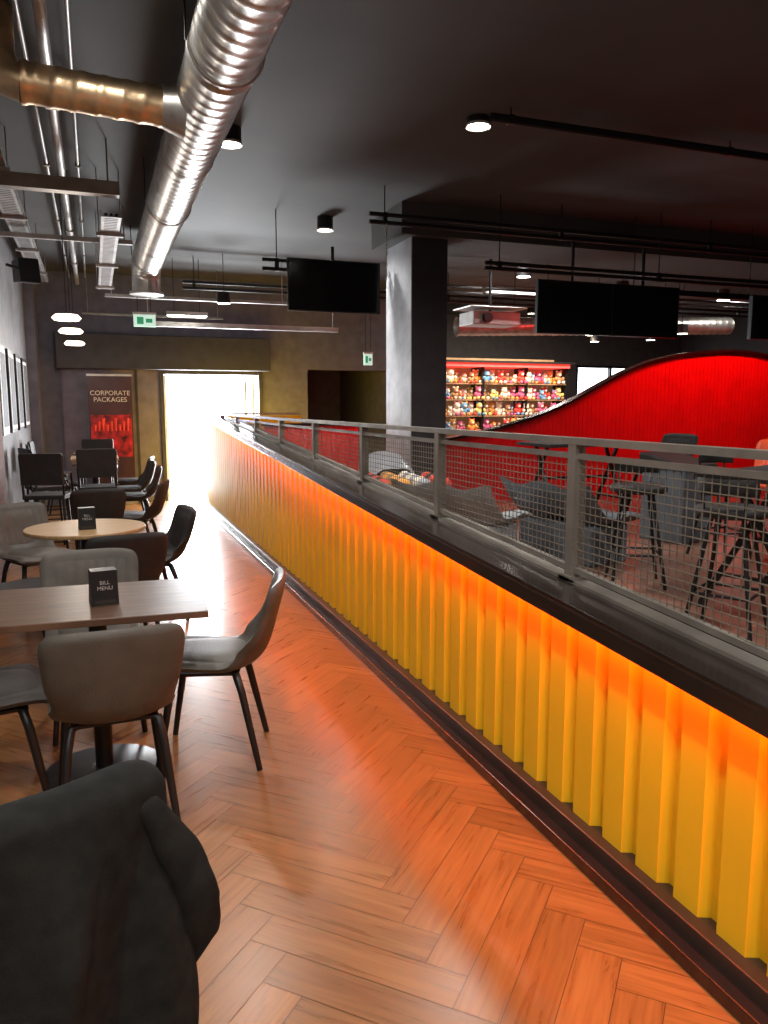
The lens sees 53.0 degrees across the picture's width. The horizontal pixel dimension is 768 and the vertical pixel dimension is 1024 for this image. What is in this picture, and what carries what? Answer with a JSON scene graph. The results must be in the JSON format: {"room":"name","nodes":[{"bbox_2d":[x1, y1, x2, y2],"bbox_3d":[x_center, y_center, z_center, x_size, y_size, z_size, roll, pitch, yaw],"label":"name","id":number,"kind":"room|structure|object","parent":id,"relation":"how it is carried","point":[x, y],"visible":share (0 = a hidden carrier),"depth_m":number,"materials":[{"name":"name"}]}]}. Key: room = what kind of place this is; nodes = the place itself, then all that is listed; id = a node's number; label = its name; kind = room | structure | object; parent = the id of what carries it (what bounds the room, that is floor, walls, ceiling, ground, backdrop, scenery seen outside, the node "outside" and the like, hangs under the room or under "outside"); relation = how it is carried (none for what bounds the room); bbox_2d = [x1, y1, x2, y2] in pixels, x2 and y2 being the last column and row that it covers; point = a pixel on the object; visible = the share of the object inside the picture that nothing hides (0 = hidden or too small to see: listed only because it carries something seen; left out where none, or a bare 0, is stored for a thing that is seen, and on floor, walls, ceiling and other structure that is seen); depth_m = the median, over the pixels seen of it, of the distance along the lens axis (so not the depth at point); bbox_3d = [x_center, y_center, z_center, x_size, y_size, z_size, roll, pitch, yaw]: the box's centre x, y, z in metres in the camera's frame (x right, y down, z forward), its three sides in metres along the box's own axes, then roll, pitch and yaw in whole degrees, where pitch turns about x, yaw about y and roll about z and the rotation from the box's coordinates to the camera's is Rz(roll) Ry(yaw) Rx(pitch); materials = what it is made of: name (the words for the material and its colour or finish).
{"room":"restaurant bar","nodes":[
{"label":"restaurant bar","id":0,"kind":"room"},
{"bbox_2d":[0,222,32,503],"bbox_3d":[-2.657,-0.821,4.273,0.200,3.550,16.400,-3,8,-20],"label":"wall","id":1,"kind":"structure","parent":0,"point":[12,324],"depth_m":8.97,"materials":[{"name":"paint"}]},
{"bbox_2d":[0,344,9,435],"bbox_3d":[-3.839,-1.229,7.758,0.034,0.900,0.600,-3,8,-20],"label":"picture frame","id":2,"kind":"object","parent":1,"relation":"attached to","point":[3,380],"visible":0.97,"depth_m":7.69,"materials":[{"name":"black metal"}]},
{"bbox_2d":[5,348,17,432],"bbox_3d":[-4.154,-1.345,8.593,0.034,0.900,0.600,-3,8,-20],"label":"picture frame","id":3,"kind":"object","parent":1,"relation":"attached to","point":[9,361],"visible":0.98,"depth_m":8.40,"materials":[{"name":"black metal"}]},
{"bbox_2d":[13,354,24,429],"bbox_3d":[-4.469,-1.461,9.428,0.034,0.900,0.600,-3,8,-20],"label":"picture frame","id":4,"kind":"object","parent":1,"relation":"attached to","point":[17,368],"visible":0.95,"depth_m":9.23,"materials":[{"name":"black metal"}]},
{"bbox_2d":[5,257,40,283],"bbox_3d":[-3.817,-2.541,8.112,0.313,0.258,0.247,-7,10,-40],"label":"wall speaker","id":5,"kind":"object","parent":1,"relation":"attached to","point":[24,270],"visible":1,"depth_m":8.07,"materials":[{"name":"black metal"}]},
{"bbox_2d":[20,358,29,427],"bbox_3d":[-4.783,-1.577,10.264,0.034,0.900,0.600,-3,8,-20],"label":"picture frame","id":6,"kind":"object","parent":1,"relation":"attached to","point":[22,361],"visible":0.95,"depth_m":10.07,"materials":[{"name":"black metal"}]},
{"bbox_2d":[35,271,385,504],"bbox_3d":[-3.087,-2.194,14.157,5.970,3.550,3.000,-3,8,-20],"label":"wall","id":7,"kind":"structure","parent":0,"point":[315,375],"depth_m":12.90,"materials":[{"name":"paint"}]},
{"bbox_2d":[61,369,162,501],"bbox_3d":[-4.273,-1.189,12.193,1.450,2.100,0.065,-3,8,-20],"label":"wall panel","id":8,"kind":"object","parent":7,"relation":"attached to","point":[145,384],"visible":0.54,"depth_m":12.19,"materials":[{"name":"paint"}]},
{"bbox_2d":[54,333,270,371],"bbox_3d":[-3.438,-2.513,12.203,3.250,0.520,0.300,-3,8,-20],"label":"beam","id":9,"kind":"structure","parent":7,"relation":"attached to","point":[99,351],"depth_m":12.04,"materials":[{"name":"paint"}]},
{"bbox_2d":[159,370,262,500],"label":"door frame","id":10,"kind":"structure","parent":7,"relation":"in","point":[162,373],"depth_m":12.64,"materials":[{"name":"paint"}]},
{"bbox_2d":[0,497,739,1023],"bbox_3d":[-0.785,0.827,5.315,3.870,0.002,16.200,-3,8,-20],"label":"floor","id":11,"kind":"structure","parent":0,"point":[368,872],"depth_m":2.64,"materials":[{"name":"brown wood"}]},
{"bbox_2d":[0,401,11,582],"bbox_3d":[-3.400,-1.141,6.589,0.039,3.547,1.500,-3,8,-20],"label":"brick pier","id":12,"kind":"object","parent":11,"relation":"on","point":[3,491],"visible":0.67,"depth_m":7.20,"materials":[{"name":"grey brick"}]},
{"bbox_2d":[0,577,44,638],"bbox_3d":[-2.234,0.525,4.553,0.571,0.813,0.476,-6,10,-35],"label":"dining chair","id":13,"kind":"object","parent":11,"relation":"on","point":[35,582],"visible":0.29,"depth_m":4.59,"materials":[{"name":"grey leather"}]},
{"bbox_2d":[0,663,49,790],"bbox_3d":[-1.597,0.749,2.943,0.571,0.813,0.476,-5,9,-30],"label":"dining chair","id":14,"kind":"object","parent":11,"relation":"on","point":[21,686],"visible":0.87,"depth_m":2.92,"materials":[{"name":"grey leather"}]},
{"bbox_2d":[22,283,47,508],"bbox_3d":[-5.175,-1.814,11.429,0.129,3.547,0.698,-3,8,-20],"label":"pier corner","id":15,"kind":"object","parent":11,"relation":"on","point":[29,292],"visible":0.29,"depth_m":11.11,"materials":[{"name":"grey paint"}]},
{"bbox_2d":[0,502,71,582],"bbox_3d":[-2.614,0.361,5.733,0.571,0.813,0.476,6,10,39],"label":"dining chair","id":16,"kind":"object","parent":11,"relation":"on","point":[16,548],"visible":0.74,"depth_m":5.78,"materials":[{"name":"beige leather"}]},
{"bbox_2d":[18,453,73,548],"bbox_3d":[-3.251,-0.030,7.488,0.426,1.101,0.448,-1,8,-8],"label":"bar chair","id":17,"kind":"object","parent":11,"relation":"on","point":[42,468],"visible":0.59,"depth_m":7.24,"materials":[{"name":"grey leather"}]},
{"bbox_2d":[18,448,75,544],"bbox_3d":[-3.605,-0.138,8.263,0.448,1.101,0.426,-7,10,-40],"label":"bar chair","id":18,"kind":"object","parent":11,"relation":"on","point":[37,488],"visible":0.32,"depth_m":8.14,"materials":[{"name":"black metal"}]},
{"bbox_2d":[25,444,71,519],"bbox_3d":[-3.888,-0.234,8.955,0.448,1.101,0.426,-4,9,-25],"label":"bar chair","id":19,"kind":"object","parent":11,"relation":"on","point":[68,514],"visible":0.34,"depth_m":8.89,"materials":[{"name":"black metal"}]},
{"bbox_2d":[27,441,71,517],"bbox_3d":[-4.231,-0.349,9.781,0.448,1.101,0.426,-3,8,-18],"label":"bar chair","id":20,"kind":"object","parent":11,"relation":"on","point":[30,443],"visible":0.19,"depth_m":9.70,"materials":[{"name":"black metal"}]},
{"bbox_2d":[23,518,145,549],"bbox_3d":[-1.979,0.464,5.160,0.760,0.740,0.760,-3,8,-20],"label":"dining table","id":21,"kind":"object","parent":11,"relation":"on","point":[67,529],"visible":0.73,"depth_m":5.00,"materials":[{"name":"brown wood"}]},
{"bbox_2d":[77,506,95,529],"bbox_3d":[-1.938,0.040,5.019,0.104,0.140,0.090,-4,9,-25],"label":"holder","id":22,"kind":"object","parent":21,"relation":"on","point":[86,518],"visible":1,"depth_m":4.98,"materials":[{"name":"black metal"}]},
{"bbox_2d":[39,548,147,745],"bbox_3d":[-1.427,0.629,3.800,0.476,0.813,0.571,-3,9,-22],"label":"dining chair","id":23,"kind":"object","parent":11,"relation":"on","point":[63,568],"visible":0.31,"depth_m":3.93,"materials":[{"name":"grey fabric"}]},
{"bbox_2d":[76,448,117,489],"bbox_3d":[-3.055,-0.136,8.248,0.426,1.101,0.448,-3,8,-20],"label":"bar chair","id":24,"kind":"object","parent":11,"relation":"on","point":[91,463],"visible":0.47,"depth_m":8.01,"materials":[{"name":"grey leather"}]},
{"bbox_2d":[81,439,113,483],"bbox_3d":[-3.778,-0.403,10.170,0.426,1.101,0.448,-2,8,-15],"label":"bar chair","id":25,"kind":"object","parent":11,"relation":"on","point":[86,443],"visible":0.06,"depth_m":10.28,"materials":[{"name":"grey leather"}]},
{"bbox_2d":[70,488,125,549],"bbox_3d":[-2.657,0.162,7.164,0.476,0.813,0.571,-4,9,-24],"label":"dining chair","id":26,"kind":"object","parent":11,"relation":"on","point":[110,503],"visible":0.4,"depth_m":6.91,"materials":[{"name":"grey leather"}]},
{"bbox_2d":[0,577,208,788],"bbox_3d":[-1.192,0.736,3.242,0.860,0.750,0.620,-2,8,-17],"label":"dining table","id":27,"kind":"object","parent":11,"relation":"on","point":[59,607],"visible":0.59,"depth_m":3.17,"materials":[{"name":"brown wood"}]},
{"bbox_2d":[88,566,118,606],"bbox_3d":[-1.143,0.301,3.135,0.104,0.140,0.090,-4,9,-28],"label":"holder","id":28,"kind":"object","parent":27,"relation":"on","point":[103,582],"visible":1,"depth_m":3.10,"materials":[{"name":"black plastic"}]},
{"bbox_2d":[37,623,184,819],"bbox_3d":[-1.008,0.759,2.868,0.476,0.813,0.571,-3,9,-23],"label":"dining chair","id":29,"kind":"object","parent":11,"relation":"on","point":[116,676],"visible":0.99,"depth_m":2.63,"materials":[{"name":"beige leather"}]},
{"bbox_2d":[86,374,137,504],"bbox_3d":[-4.221,-1.117,11.962,0.680,2.020,0.100,-3,8,-20],"label":"roll-up banner","id":30,"kind":"object","parent":11,"relation":"on","point":[109,395],"visible":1,"depth_m":11.91,"materials":[{"name":"fabric"}]},
{"bbox_2d":[85,532,167,625],"bbox_3d":[-1.614,0.498,4.749,0.476,0.813,0.571,-5,9,-30],"label":"dining chair","id":31,"kind":"object","parent":11,"relation":"on","point":[150,548],"visible":0.32,"depth_m":4.54,"materials":[{"name":"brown leather"}]},
{"bbox_2d":[114,456,153,510],"bbox_3d":[-3.651,-0.409,11.275,0.571,0.813,0.476,-1,8,-10],"label":"dining chair","id":32,"kind":"object","parent":11,"relation":"on","point":[123,481],"visible":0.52,"depth_m":11.09,"materials":[{"name":"grey leather"}]},
{"bbox_2d":[117,460,155,522],"bbox_3d":[-3.326,-0.266,10.245,0.571,0.813,0.476,-4,9,-25],"label":"dining chair","id":33,"kind":"object","parent":11,"relation":"on","point":[143,483],"visible":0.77,"depth_m":10.15,"materials":[{"name":"grey leather"}]},
{"bbox_2d":[126,465,161,531],"bbox_3d":[-2.991,-0.150,9.411,0.571,0.813,0.476,-3,8,-18],"label":"dining chair","id":34,"kind":"object","parent":11,"relation":"on","point":[150,491],"visible":0.8,"depth_m":9.27,"materials":[{"name":"grey leather"}]},
{"bbox_2d":[123,479,169,531],"bbox_3d":[-2.434,0.087,7.704,0.571,0.813,0.476,-1,8,-5],"label":"dining chair","id":35,"kind":"object","parent":11,"relation":"on","point":[156,507],"visible":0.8,"depth_m":7.55,"materials":[{"name":"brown leather"}]},
{"bbox_2d":[162,504,196,620],"bbox_3d":[-1.672,0.376,5.627,0.571,0.813,0.476,-5,9,-30],"label":"dining chair","id":36,"kind":"object","parent":11,"relation":"on","point":[179,533],"visible":0.56,"depth_m":5.64,"materials":[{"name":"grey leather"}]},
{"bbox_2d":[156,567,285,770],"bbox_3d":[-0.719,0.681,3.432,0.571,0.813,0.476,-1,8,-4],"label":"dining chair","id":37,"kind":"object","parent":11,"relation":"on","point":[203,656],"visible":0.85,"depth_m":3.29,"materials":[{"name":"beige leather"}]},
{"bbox_2d":[206,415,767,976],"bbox_3d":[0.254,0.043,5.883,1.455,1.396,12.730,-3,8,-20],"label":"wall","id":38,"kind":"structure","parent":11,"relation":"on","point":[670,780],"depth_m":2.87,"materials":[{"name":"yellow paint"}]},
{"bbox_2d":[200,414,767,738],"bbox_3d":[-0.383,-0.182,5.612,0.255,0.913,12.730,-3,8,-20],"label":"wall ledge","id":39,"kind":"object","parent":38,"relation":"attached to","point":[732,688],"depth_m":2.62,"materials":[{"name":"black laminate"}]},
{"bbox_2d":[211,413,767,675],"bbox_3d":[0.256,-0.323,5.833,1.450,0.730,12.746,-3,8,-20],"label":"mesh railing","id":40,"kind":"object","parent":39,"relation":"on","point":[573,572],"visible":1,"depth_m":2.84,"materials":[{"name":"metal"}]},
{"bbox_2d":[203,502,767,1023],"bbox_3d":[-0.444,0.723,5.698,0.135,0.100,12.700,-3,8,-20],"label":"baseboard","id":41,"kind":"structure","parent":38,"relation":"attached to","point":[739,983],"depth_m":2.66,"materials":[{"name":"black laminate"}]},
{"bbox_3d":[-0.787,0.944,1.538,0.571,0.813,0.476,7,11,42],"label":"dining chair","id":42,"kind":"object","parent":11,"relation":"on","visible":0},
{"bbox_2d":[0,759,220,1023],"bbox_3d":[-0.563,0.814,1.358,0.236,0.679,0.590,7,11,42],"label":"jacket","id":43,"kind":"object","parent":42,"relation":"on","point":[110,903],"visible":1,"depth_m":1.34,"materials":[{"name":"fabric"}]},
{"bbox_2d":[0,0,767,317],"bbox_3d":[3.879,-3.209,8.019,15.270,0.150,19.400,-3,8,-20],"label":"ceiling","id":44,"kind":"structure","parent":0,"point":[349,100],"depth_m":5.58,"materials":[{"name":"paint"}]},
{"bbox_2d":[0,127,47,281],"bbox_3d":[-2.616,-2.551,4.964,0.240,0.307,12.700,-3,8,-20],"label":"cable tray","id":45,"kind":"object","parent":44,"relation":"hanging from","point":[11,210],"visible":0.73,"depth_m":7.09,"materials":[{"name":"metal"}]},
{"bbox_2d":[12,0,69,277],"bbox_3d":[-2.323,-2.679,5.164,0.046,0.108,13.900,-3,8,-20],"label":"conduit pipe","id":46,"kind":"object","parent":44,"relation":"attached to","point":[46,161],"visible":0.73,"depth_m":5.24,"materials":[{"name":"metal"}]},
{"bbox_2d":[31,0,78,284],"bbox_3d":[-2.220,-2.636,5.209,0.080,0.205,13.900,-3,8,-20],"label":"conduit pipe","id":47,"kind":"object","parent":44,"relation":"attached to","point":[38,6],"visible":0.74,"depth_m":5.01,"materials":[{"name":"metal"}]},
{"bbox_2d":[0,138,119,198],"bbox_3d":[-2.553,-2.595,5.682,1.120,0.417,0.100,-3,8,-20],"label":"support strut","id":48,"kind":"object","parent":44,"relation":"attached to","point":[8,179],"visible":1,"depth_m":5.72,"materials":[{"name":"metal"}]},
{"bbox_2d":[51,193,80,321],"bbox_3d":[-2.949,-2.384,7.071,0.260,1.217,0.260,-3,8,-20],"label":"pendant lamp","id":49,"kind":"object","parent":44,"relation":"hanging from","point":[66,315],"visible":0.96,"depth_m":7.08,"materials":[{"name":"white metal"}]},
{"bbox_2d":[0,207,132,244],"bbox_3d":[-3.198,-2.894,7.660,1.310,0.370,0.045,-3,8,-20],"label":"support strut","id":50,"kind":"object","parent":44,"relation":"attached to","point":[123,241],"visible":1,"depth_m":7.65,"materials":[{"name":"metal"}]},
{"bbox_2d":[58,218,82,333],"bbox_3d":[-3.438,-2.565,8.370,0.260,1.217,0.260,-3,8,-20],"label":"pendant lamp","id":51,"kind":"object","parent":44,"relation":"hanging from","point":[70,329],"visible":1,"depth_m":8.36,"materials":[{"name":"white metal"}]},
{"bbox_2d":[64,249,84,345],"bbox_3d":[-4.067,-2.797,10.040,0.260,1.217,0.260,-3,8,-20],"label":"pendant lamp","id":52,"kind":"object","parent":44,"relation":"hanging from","point":[72,342],"visible":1,"depth_m":10.03,"materials":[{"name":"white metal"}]},
{"bbox_2d":[64,0,85,276],"bbox_3d":[-2.108,-2.696,5.243,0.042,0.096,13.900,-3,8,-20],"label":"conduit pipe","id":53,"kind":"object","parent":44,"relation":"attached to","point":[66,2],"visible":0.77,"depth_m":5.29,"materials":[{"name":"metal"}]},
{"bbox_2d":[0,0,186,138],"bbox_3d":[-1.586,-2.312,4.060,1.041,0.532,0.300,-3,8,-20],"label":"air duct","id":54,"kind":"object","parent":44,"relation":"hanging from","point":[25,82],"visible":0.98,"depth_m":4.00,"materials":[{"name":"metal"}]},
{"bbox_2d":[95,167,123,289],"bbox_3d":[-2.871,-2.840,7.953,0.220,0.557,4.100,-3,8,-20],"label":"cable tray","id":55,"kind":"object","parent":44,"relation":"hanging from","point":[109,234],"visible":1,"depth_m":7.25,"materials":[{"name":"metal"}]},
{"bbox_2d":[132,245,155,326],"bbox_3d":[-3.069,-2.874,9.812,0.290,1.002,0.046,-3,8,-20],"label":"exit sign","id":56,"kind":"object","parent":44,"relation":"hanging from","point":[140,319],"visible":0.78,"depth_m":9.85,"materials":[{"name":"white paint"}]},
{"bbox_2d":[82,263,222,319],"bbox_3d":[-3.386,-3.229,11.315,2.000,0.712,0.030,-3,8,-20],"label":"support strut","id":57,"kind":"object","parent":44,"relation":"attached to","point":[87,312],"visible":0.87,"depth_m":11.22,"materials":[{"name":"metal"}]},
{"bbox_2d":[166,260,207,317],"bbox_3d":[-2.741,-3.104,10.670,0.550,0.782,0.120,-3,8,-20],"label":"light","id":58,"kind":"object","parent":44,"relation":"hanging from","point":[199,314],"visible":1,"depth_m":10.67,"materials":[{"name":"white paint"}]},
{"bbox_2d":[105,263,286,304],"bbox_3d":[-2.463,-3.132,10.275,2.400,0.617,0.040,-3,8,-20],"label":"support strut","id":59,"kind":"object","parent":44,"relation":"attached to","point":[106,294],"visible":0.69,"depth_m":10.28,"materials":[{"name":"metal"}]},
{"bbox_2d":[129,0,292,296],"bbox_3d":[-1.072,-2.300,4.503,0.400,0.677,10.700,-3,8,-20],"label":"air duct","id":60,"kind":"object","parent":44,"relation":"hanging from","point":[227,44],"visible":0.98,"depth_m":3.98,"materials":[{"name":"metal"}]},
{"bbox_2d":[217,253,230,303],"bbox_3d":[-2.147,-3.119,10.288,0.180,0.653,0.180,-3,8,-20],"label":"pendant light","id":61,"kind":"object","parent":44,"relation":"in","point":[223,297],"visible":1,"depth_m":10.26,"materials":[{"name":"black metal"}]},
{"bbox_2d":[221,124,241,148],"bbox_3d":[-1.124,-2.735,5.608,0.177,0.120,0.177,-3,8,-20],"label":"spotlight","id":62,"kind":"object","parent":44,"relation":"attached to","point":[233,140],"depth_m":5.57,"materials":[{"name":"black metal"}]},
{"bbox_2d":[147,299,337,332],"bbox_3d":[-2.075,-3.153,11.388,2.900,0.882,0.070,-3,8,-20],"label":"support strut","id":63,"kind":"object","parent":44,"relation":"attached to","point":[332,329],"visible":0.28,"depth_m":11.42,"materials":[{"name":"metal"}]},
{"bbox_2d":[262,209,286,271],"bbox_3d":[-0.656,-2.836,8.141,1.280,0.617,0.040,-3,8,-20],"label":"bar","id":64,"kind":"object","parent":44,"relation":"hanging from","point":[276,260],"visible":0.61,"depth_m":7.98,"materials":[{"name":"black metal"}]},
{"bbox_2d":[317,215,332,232],"bbox_3d":[-0.634,-3.095,8.275,0.177,0.140,0.177,-3,8,-20],"label":"recessed light","id":65,"kind":"object","parent":44,"relation":"attached to","point":[324,222],"depth_m":8.21,"materials":[{"name":"black metal"}]},
{"bbox_2d":[286,247,379,314],"bbox_3d":[-0.532,-2.452,8.131,1.010,0.680,0.101,-3,8,-20],"label":"screen","id":66,"kind":"object","parent":44,"relation":"hanging from","point":[313,285],"visible":1,"depth_m":8.09,"materials":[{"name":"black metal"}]},
{"bbox_2d":[363,314,372,364],"bbox_3d":[-0.259,-3.055,12.408,0.160,1.357,0.046,-3,8,-20],"label":"exit sign","id":67,"kind":"object","parent":44,"relation":"hanging from","point":[367,355],"visible":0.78,"depth_m":12.46,"materials":[{"name":"white paint"}]},
{"bbox_2d":[182,258,748,317],"bbox_3d":[2.339,-3.492,12.249,10.800,0.447,0.040,-3,8,-20],"label":"bar","id":68,"kind":"object","parent":44,"relation":"hanging from","point":[192,282],"visible":0.61,"depth_m":11.79,"materials":[{"name":"black metal"}]},
{"bbox_2d":[466,114,490,131],"bbox_3d":[0.664,-2.739,5.419,0.177,0.060,0.177,-3,8,-20],"label":"recessed light","id":69,"kind":"object","parent":44,"relation":"attached to","point":[475,122],"depth_m":5.38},
{"bbox_2d":[453,259,526,327],"bbox_3d":[1.341,-2.856,9.693,0.800,1.010,0.510,-3,8,-20],"label":"projector","id":70,"kind":"object","parent":44,"relation":"hanging from","point":[481,316],"visible":0.96,"depth_m":9.61,"materials":[{"name":"white paint"}]},
{"bbox_2d":[482,286,535,294],"bbox_3d":[3.231,-3.914,13.820,3.000,0.045,0.600,-3,8,-20],"label":"ceiling light panel","id":71,"kind":"object","parent":44,"relation":"hanging from","point":[493,291],"depth_m":13.39,"materials":[{"name":"white plastic"}]},
{"bbox_2d":[369,185,767,257],"bbox_3d":[3.403,-3.002,8.354,7.550,0.347,0.040,-3,8,-20],"label":"bar","id":72,"kind":"object","parent":44,"relation":"hanging from","point":[384,215],"visible":1,"depth_m":7.75,"materials":[{"name":"black metal"}]},
{"bbox_2d":[534,242,612,335],"bbox_3d":[1.946,-2.294,7.901,0.898,0.930,0.101,-3,8,-20],"label":"screen","id":73,"kind":"object","parent":72,"relation":"hanging from","point":[571,307],"visible":1,"depth_m":7.87,"materials":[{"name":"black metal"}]},
{"bbox_2d":[611,248,679,338],"bbox_3d":[2.772,-2.337,8.206,0.858,0.930,0.101,-3,8,-20],"label":"screen","id":74,"kind":"object","parent":72,"relation":"hanging from","point":[641,310],"visible":1,"depth_m":8.18,"materials":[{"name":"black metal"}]},
{"bbox_2d":[371,201,767,279],"bbox_3d":[5.192,-3.246,9.964,11.040,0.307,0.900,-3,8,-20],"label":"ceiling beam","id":75,"kind":"structure","parent":44,"relation":"attached to","point":[460,244],"depth_m":8.56,"materials":[{"name":"black metal"}]},
{"bbox_2d":[453,267,734,336],"bbox_3d":[3.232,-3.122,11.615,4.461,1.007,0.283,-2,8,-11],"label":"air duct","id":76,"kind":"object","parent":44,"relation":"hanging from","point":[696,325],"visible":0.34,"depth_m":11.47,"materials":[{"name":"metal"}]},
{"bbox_2d":[447,263,748,309],"bbox_3d":[4.162,-3.208,10.820,8.400,0.617,0.040,-3,8,-20],"label":"bar","id":77,"kind":"object","parent":44,"relation":"hanging from","point":[448,285],"visible":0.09,"depth_m":9.97,"materials":[{"name":"black metal"}]},
{"bbox_2d":[485,195,767,288],"bbox_3d":[3.508,-2.814,8.312,5.400,0.707,0.040,-3,8,-20],"label":"bar","id":78,"kind":"object","parent":44,"relation":"hanging from","point":[499,263],"visible":1,"depth_m":7.95,"materials":[{"name":"black metal"}]},
{"bbox_2d":[490,108,767,161],"bbox_3d":[3.721,-2.836,6.288,6.400,0.107,0.040,-3,8,-20],"label":"bar","id":79,"kind":"object","parent":44,"relation":"hanging from","point":[511,119],"visible":1,"depth_m":5.54,"materials":[{"name":"black metal"}]},
{"bbox_2d":[633,215,764,300],"bbox_3d":[4.184,-2.830,8.791,3.400,0.807,0.080,-3,8,-20],"label":"fitting","id":80,"kind":"object","parent":44,"relation":"hanging from","point":[683,293],"visible":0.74,"depth_m":8.63,"materials":[{"name":"black metal"}]},
{"bbox_2d":[747,295,767,339],"bbox_3d":[4.317,-2.347,8.355,0.900,0.950,0.101,-3,8,-20],"label":"screen","id":81,"kind":"object","parent":44,"relation":"hanging from","point":[757,329],"visible":1,"depth_m":8.22,"materials":[{"name":"black plastic"}]},
{"bbox_2d":[386,237,447,473],"bbox_3d":[0.343,-1.462,8.385,0.410,2.788,0.720,-3,8,-20],"label":"pillar","id":82,"kind":"structure","parent":0,"point":[416,282],"depth_m":8.06,"materials":[{"name":"paint"}]},
{"bbox_2d":[446,314,681,398],"bbox_3d":[3.413,-2.763,18.251,9.100,3.550,0.200,-3,8,-20],"label":"wall","id":83,"kind":"structure","parent":0,"point":[610,350],"depth_m":18.37,"materials":[{"name":"paint"}]},
{"bbox_2d":[575,365,629,394],"bbox_3d":[5.539,-3.038,18.959,2.000,1.100,0.100,-3,8,-20],"label":"window","id":84,"kind":"structure","parent":83,"relation":"in","point":[609,368],"depth_m":18.70,"materials":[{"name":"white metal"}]},
{"bbox_2d":[496,490,767,647],"bbox_3d":[5.045,0.099,8.918,12.380,0.450,19.000,-3,8,-20],"label":"floor","id":85,"kind":"structure","parent":0,"point":[730,540],"depth_m":5.11,"materials":[{"name":"wood"}]},
{"bbox_2d":[262,423,358,470],"bbox_3d":[-0.900,-0.656,9.521,1.210,0.880,0.110,-3,8,-20],"label":"barrier","id":86,"kind":"object","parent":85,"relation":"on","point":[352,428],"visible":0.24,"depth_m":9.56,"materials":[{"name":"red laminate"}]},
{"bbox_2d":[358,451,450,485],"bbox_3d":[0.069,-0.197,6.980,0.680,0.669,1.750,-2,8,-12],"label":"arcade machine","id":87,"kind":"object","parent":85,"relation":"on","point":[387,454],"visible":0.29,"depth_m":6.84,"materials":[{"name":"paint"}]},
{"bbox_2d":[389,478,532,538],"bbox_3d":[0.559,0.047,5.546,0.840,0.580,0.620,6,10,39],"label":"bench","id":88,"kind":"object","parent":85,"relation":"on","point":[484,494],"visible":0.34,"depth_m":5.24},
{"bbox_2d":[446,358,575,436],"bbox_3d":[2.356,-2.118,15.787,3.150,2.050,0.700,-3,8,-20],"label":"shelf","id":89,"kind":"object","parent":85,"relation":"on","point":[482,393],"visible":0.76,"depth_m":15.66,"materials":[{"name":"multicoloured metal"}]},
{"bbox_2d":[517,441,623,510],"bbox_3d":[1.885,-0.311,7.564,1.000,0.746,0.600,-3,8,-20],"label":"trestle table","id":90,"kind":"object","parent":85,"relation":"on","point":[547,445],"visible":0.34,"depth_m":7.47,"materials":[{"name":"black metal"}]},
{"bbox_2d":[500,476,644,566],"bbox_3d":[1.347,0.043,5.575,0.620,0.580,0.840,-6,10,-35],"label":"armchair","id":91,"kind":"object","parent":85,"relation":"on","point":[587,510],"visible":0.52,"depth_m":5.41,"materials":[{"name":"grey fabric"}]},
{"bbox_2d":[446,350,767,499],"bbox_3d":[4.255,-1.186,9.983,7.800,1.802,0.140,-3,8,-20],"label":"wall","id":92,"kind":"structure","parent":85,"relation":"on","point":[720,397],"depth_m":9.61,"materials":[{"name":"red laminate"}]},
{"bbox_2d":[605,460,667,589],"bbox_3d":[1.559,0.068,4.749,0.340,0.762,0.348,1,8,9],"label":"bar stool","id":93,"kind":"object","parent":85,"relation":"on","point":[617,466],"visible":0.56,"depth_m":4.67,"materials":[{"name":"grey leather"}]},
{"bbox_2d":[627,433,697,510],"bbox_3d":[2.832,-0.389,7.860,0.571,0.813,0.476,-4,9,-25],"label":"dining chair","id":94,"kind":"object","parent":85,"relation":"on","point":[675,438],"visible":0.12,"depth_m":7.91,"materials":[{"name":"grey leather"}]},
{"bbox_2d":[639,451,717,544],"bbox_3d":[2.404,-0.131,6.329,0.440,0.718,0.440,-6,10,-35],"label":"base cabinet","id":95,"kind":"object","parent":85,"relation":"on","point":[651,455],"visible":0.34,"depth_m":6.17,"materials":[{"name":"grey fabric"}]},
{"bbox_2d":[686,455,751,559],"bbox_3d":[2.431,-0.043,5.548,0.340,0.762,0.348,-1,8,-10],"label":"bar stool","id":96,"kind":"object","parent":85,"relation":"on","point":[701,458],"visible":0.35,"depth_m":5.64,"materials":[{"name":"grey leather"}]},
{"bbox_2d":[685,477,767,640],"bbox_3d":[1.672,0.210,3.728,0.340,0.762,0.348,6,10,39],"label":"bar stool","id":97,"kind":"object","parent":85,"relation":"on","point":[752,483],"visible":0.63,"depth_m":3.62,"materials":[{"name":"grey leather"}]},
{"bbox_2d":[693,465,767,606],"bbox_3d":[2.225,0.149,4.253,1.000,0.746,0.600,-7,10,-40],"label":"trestle table","id":98,"kind":"object","parent":85,"relation":"on","point":[759,525],"visible":0.34,"depth_m":4.05,"materials":[{"name":"black metal"}]},
{"bbox_2d":[739,439,767,535],"bbox_3d":[3.298,-0.195,6.465,0.476,0.813,0.571,6,10,39],"label":"dining chair","id":99,"kind":"object","parent":85,"relation":"on","point":[762,444],"visible":0.18,"depth_m":6.68,"materials":[{"name":"orange leather"}]},
{"bbox_2d":[681,317,767,353],"bbox_3d":[10.938,-1.739,10.883,0.200,3.550,19.400,-3,8,-20],"label":"wall","id":100,"kind":"structure","parent":0,"point":[737,340],"depth_m":18.03,"materials":[{"name":"paint"}]},
{"label":"outside","id":101,"kind":"structure","parent":0,"visible":0},
{"bbox_2d":[168,436,207,498],"bbox_3d":[-3.677,-2.114,26.985,28.000,0.100,26.800,-3,8,-20],"label":"ground","id":102,"kind":"structure","parent":101,"point":[187,454],"depth_m":19.53,"materials":[{"name":"white"}]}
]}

